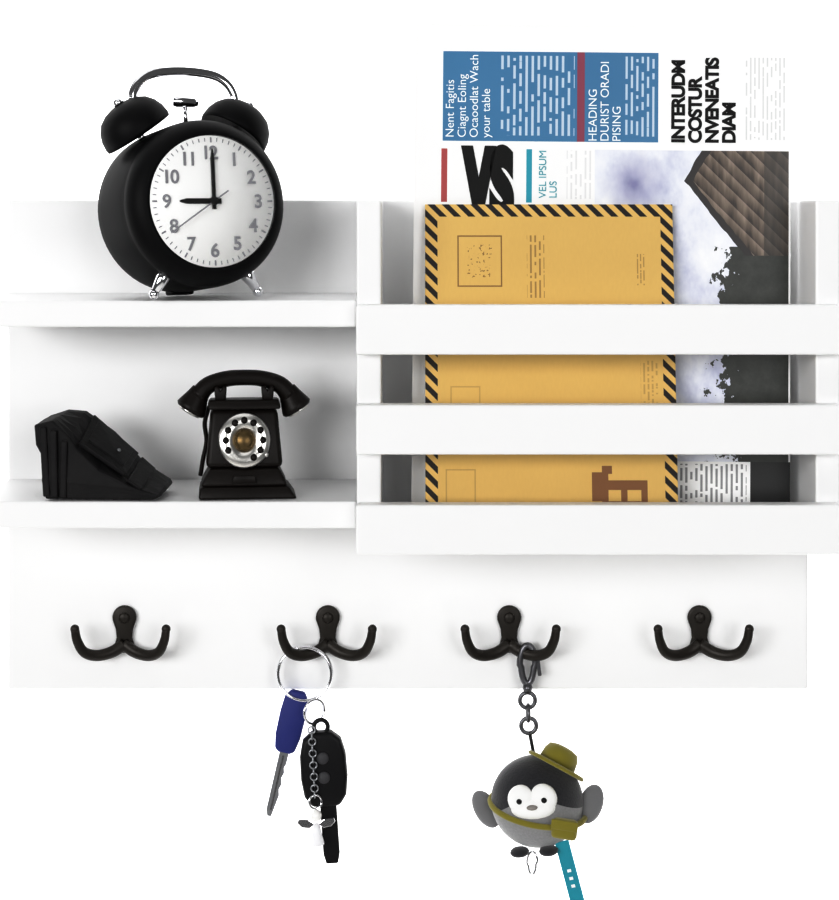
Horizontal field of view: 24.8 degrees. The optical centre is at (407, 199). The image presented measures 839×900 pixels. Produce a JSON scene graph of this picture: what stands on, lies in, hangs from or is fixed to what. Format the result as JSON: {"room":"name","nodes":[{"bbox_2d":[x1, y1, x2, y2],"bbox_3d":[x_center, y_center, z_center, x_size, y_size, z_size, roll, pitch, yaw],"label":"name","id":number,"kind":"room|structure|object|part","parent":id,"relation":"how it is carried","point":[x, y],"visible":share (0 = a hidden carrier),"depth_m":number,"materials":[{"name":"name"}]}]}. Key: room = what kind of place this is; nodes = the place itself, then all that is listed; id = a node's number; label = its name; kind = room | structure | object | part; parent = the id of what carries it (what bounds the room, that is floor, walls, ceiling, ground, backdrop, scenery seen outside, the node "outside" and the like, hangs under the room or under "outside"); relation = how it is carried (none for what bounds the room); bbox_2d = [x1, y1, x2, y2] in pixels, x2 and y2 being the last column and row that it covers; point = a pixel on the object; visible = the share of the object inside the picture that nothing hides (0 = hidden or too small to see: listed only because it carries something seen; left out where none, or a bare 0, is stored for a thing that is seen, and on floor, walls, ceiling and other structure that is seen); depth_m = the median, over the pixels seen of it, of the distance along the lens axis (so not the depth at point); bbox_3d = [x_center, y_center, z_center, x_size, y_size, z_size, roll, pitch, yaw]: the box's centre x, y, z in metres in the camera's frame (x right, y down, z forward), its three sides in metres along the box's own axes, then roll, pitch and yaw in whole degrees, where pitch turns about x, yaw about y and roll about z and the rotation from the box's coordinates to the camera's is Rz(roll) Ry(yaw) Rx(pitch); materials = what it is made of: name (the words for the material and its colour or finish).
{"room":"home entryway","nodes":[
{"label":"home entryway","id":0,"kind":"room"},
{"bbox_2d":[0,0,838,899],"bbox_3d":[0.000,0.207,1.062,3.200,2.600,0.100,0,0,0],"label":"wall","id":1,"kind":"structure","parent":0,"point":[106,794],"depth_m":1.01,"materials":[{"name":"white paint"}]},
{"bbox_2d":[0,200,838,688],"bbox_3d":[0.000,0.129,0.964,0.420,0.257,0.097,0,0,0],"label":"mail organizer","id":2,"kind":"object","parent":1,"relation":"attached to","point":[335,316],"visible":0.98,"depth_m":1.00,"materials":[{"name":"white paint"}]},
{"bbox_2d":[35,410,171,499],"bbox_3d":[-0.150,0.126,0.943,0.062,0.040,0.037,0,0,4],"label":"bag","id":3,"kind":"object","parent":2,"relation":"on","point":[82,457],"visible":1,"depth_m":0.93,"materials":[{"name":"plastic"}]},
{"bbox_3d":[-0.148,0.121,0.944,0.024,0.026,0.030,0,0,4],"label":"raised panel","id":4,"kind":"part","parent":3,"relation":"part of","materials":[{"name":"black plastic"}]},
{"bbox_2d":[70,605,170,660],"bbox_3d":[-0.149,0.226,0.991,0.052,0.028,0.018,0,0,0],"label":"hook","id":5,"kind":"object","parent":2,"relation":"attached to","point":[124,617],"visible":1,"depth_m":0.99,"materials":[{"name":"black metal"}]},
{"bbox_3d":[-0.149,0.225,0.998,0.013,0.025,0.003,0,0,0],"label":"mounting plate","id":6,"kind":"part","parent":5,"relation":"part of","materials":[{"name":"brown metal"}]},
{"bbox_2d":[0,293,356,326],"bbox_3d":[-0.117,0.055,0.963,0.185,0.013,0.075,0,0,0],"label":"shelf","id":7,"kind":"object","parent":2,"relation":"attached to","point":[16,309],"depth_m":0.93,"materials":[{"name":"white paint"}]},
{"bbox_2d":[0,479,356,527],"bbox_3d":[-0.117,0.153,0.963,0.185,0.013,0.075,0,0,0],"label":"shelf","id":8,"kind":"object","parent":2,"relation":"attached to","point":[318,503],"depth_m":0.93,"materials":[{"name":"white paint"}]},
{"bbox_2d":[98,66,282,298],"bbox_3d":[-0.108,-0.009,0.949,0.088,0.116,0.071,0,0,-28],"label":"alarm clock","id":9,"kind":"object","parent":2,"relation":"on","point":[187,207],"visible":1,"depth_m":0.93,"materials":[{"name":"black metal"}]},
{"bbox_3d":[-0.132,-0.031,0.943,0.005,0.004,0.005,-38,12,-26],"label":"bell post","id":10,"kind":"part","parent":9,"relation":"part of","materials":[{"name":"silver metal"}]},
{"bbox_3d":[-0.120,0.040,0.919,0.009,0.012,0.009,34,-20,-20],"label":"leg","id":11,"kind":"part","parent":9,"relation":"part of","materials":[{"name":"silver metal"}]},
{"bbox_3d":[-0.112,-0.058,0.957,0.060,0.018,0.003,0,-6,-28],"label":"carry handle","id":12,"kind":"part","parent":9,"relation":"part of","materials":[{"name":"black metal"}]},
{"bbox_3d":[-0.112,-0.042,0.955,0.002,0.012,0.002,0,-6,-28],"label":"hammer stem","id":13,"kind":"part","parent":9,"relation":"part of","materials":[{"name":"silver metal"}]},
{"bbox_3d":[-0.077,0.040,0.942,0.009,0.012,0.009,-36,11,-27],"label":"leg","id":14,"kind":"part","parent":9,"relation":"part of","materials":[{"name":"silver metal"}]},
{"bbox_2d":[178,370,309,499],"bbox_3d":[-0.081,0.115,0.944,0.065,0.062,0.028,0,0,-6],"label":"telephone","id":15,"kind":"object","parent":2,"relation":"on","point":[242,453],"visible":1,"depth_m":0.94,"materials":[{"name":"black plastic"}]},
{"bbox_3d":[-0.102,0.120,0.951,0.006,0.036,0.007,0,0,-6],"label":"handset cord","id":16,"kind":"part","parent":15,"relation":"part of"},
{"bbox_2d":[277,605,376,660],"bbox_3d":[-0.042,0.226,0.991,0.052,0.028,0.018,0,0,0],"label":"hook","id":17,"kind":"object","parent":2,"relation":"attached to","point":[327,616],"visible":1,"depth_m":0.99,"materials":[{"name":"black metal"}]},
{"bbox_2d":[266,645,347,863],"bbox_3d":[-0.053,0.288,0.987,0.044,0.112,0.017,0,0,10],"label":"keys","id":18,"kind":"object","parent":17,"relation":"hanging from","point":[323,763],"visible":1,"depth_m":0.98,"materials":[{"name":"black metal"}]},
{"bbox_3d":[-0.068,0.304,0.994,0.005,0.034,0.002,13,0,0],"label":"key blade","id":19,"kind":"part","parent":18,"relation":"part of","materials":[{"name":"silver metal"}]},
{"bbox_3d":[-0.042,0.225,0.998,0.013,0.025,0.003,0,0,0],"label":"mounting plate","id":20,"kind":"part","parent":17,"relation":"part of","materials":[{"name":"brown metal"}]},
{"bbox_2d":[461,605,560,660],"bbox_3d":[0.053,0.226,0.991,0.052,0.028,0.018,0,0,0],"label":"hook","id":21,"kind":"object","parent":2,"relation":"attached to","point":[508,616],"visible":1,"depth_m":0.99,"materials":[{"name":"black metal"}]},
{"bbox_3d":[0.053,0.225,0.998,0.013,0.025,0.003,0,0,0],"label":"mounting plate","id":22,"kind":"part","parent":21,"relation":"part of","materials":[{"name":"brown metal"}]},
{"bbox_2d":[472,642,603,899],"bbox_3d":[0.067,0.297,0.989,0.062,0.132,0.046,0,0,40],"label":"keychain","id":23,"kind":"object","parent":21,"relation":"hanging from","point":[537,800],"visible":1,"depth_m":0.98,"materials":[{"name":"grey plastic"}]},
{"bbox_3d":[0.065,0.284,0.991,0.004,0.014,0.006,0,0,0],"label":"hanging cord","id":24,"kind":"part","parent":23,"relation":"part of","materials":[{"name":"black fabric"}]},
{"bbox_3d":[0.068,0.244,0.993,0.002,0.008,0.002,-8,0,0],"label":"clasp lever","id":25,"kind":"part","parent":23,"relation":"part of","materials":[{"name":"grey metal"}]},
{"bbox_3d":[0.079,0.287,0.984,0.020,0.010,0.020,26,-14,9],"label":"hat crown","id":26,"kind":"part","parent":23,"relation":"part of","materials":[{"name":"yellow fabric"}]},
{"bbox_2d":[425,204,677,501],"bbox_3d":[0.071,0.080,0.950,0.125,0.156,0.023,0,0,0],"label":"envelope","id":27,"kind":"object","parent":2,"relation":"in","point":[475,253],"visible":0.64,"depth_m":0.95,"materials":[{"name":"paper"}]},
{"bbox_2d":[411,23,790,501],"bbox_3d":[0.098,0.034,0.964,0.193,0.248,0.012,0,0,0],"label":"magazine","id":28,"kind":"object","parent":2,"relation":"in","point":[696,120],"visible":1,"depth_m":0.96,"materials":[{"name":"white paper"}]},
{"bbox_2d":[654,605,753,660],"bbox_3d":[0.153,0.226,0.991,0.052,0.028,0.018,0,0,0],"label":"hook","id":29,"kind":"object","parent":2,"relation":"attached to","point":[699,617],"visible":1,"depth_m":0.99,"materials":[{"name":"black metal"}]},
{"bbox_3d":[0.153,0.225,0.998,0.013,0.025,0.003,0,0,0],"label":"mounting plate","id":30,"kind":"part","parent":29,"relation":"part of","materials":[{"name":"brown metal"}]}
]}

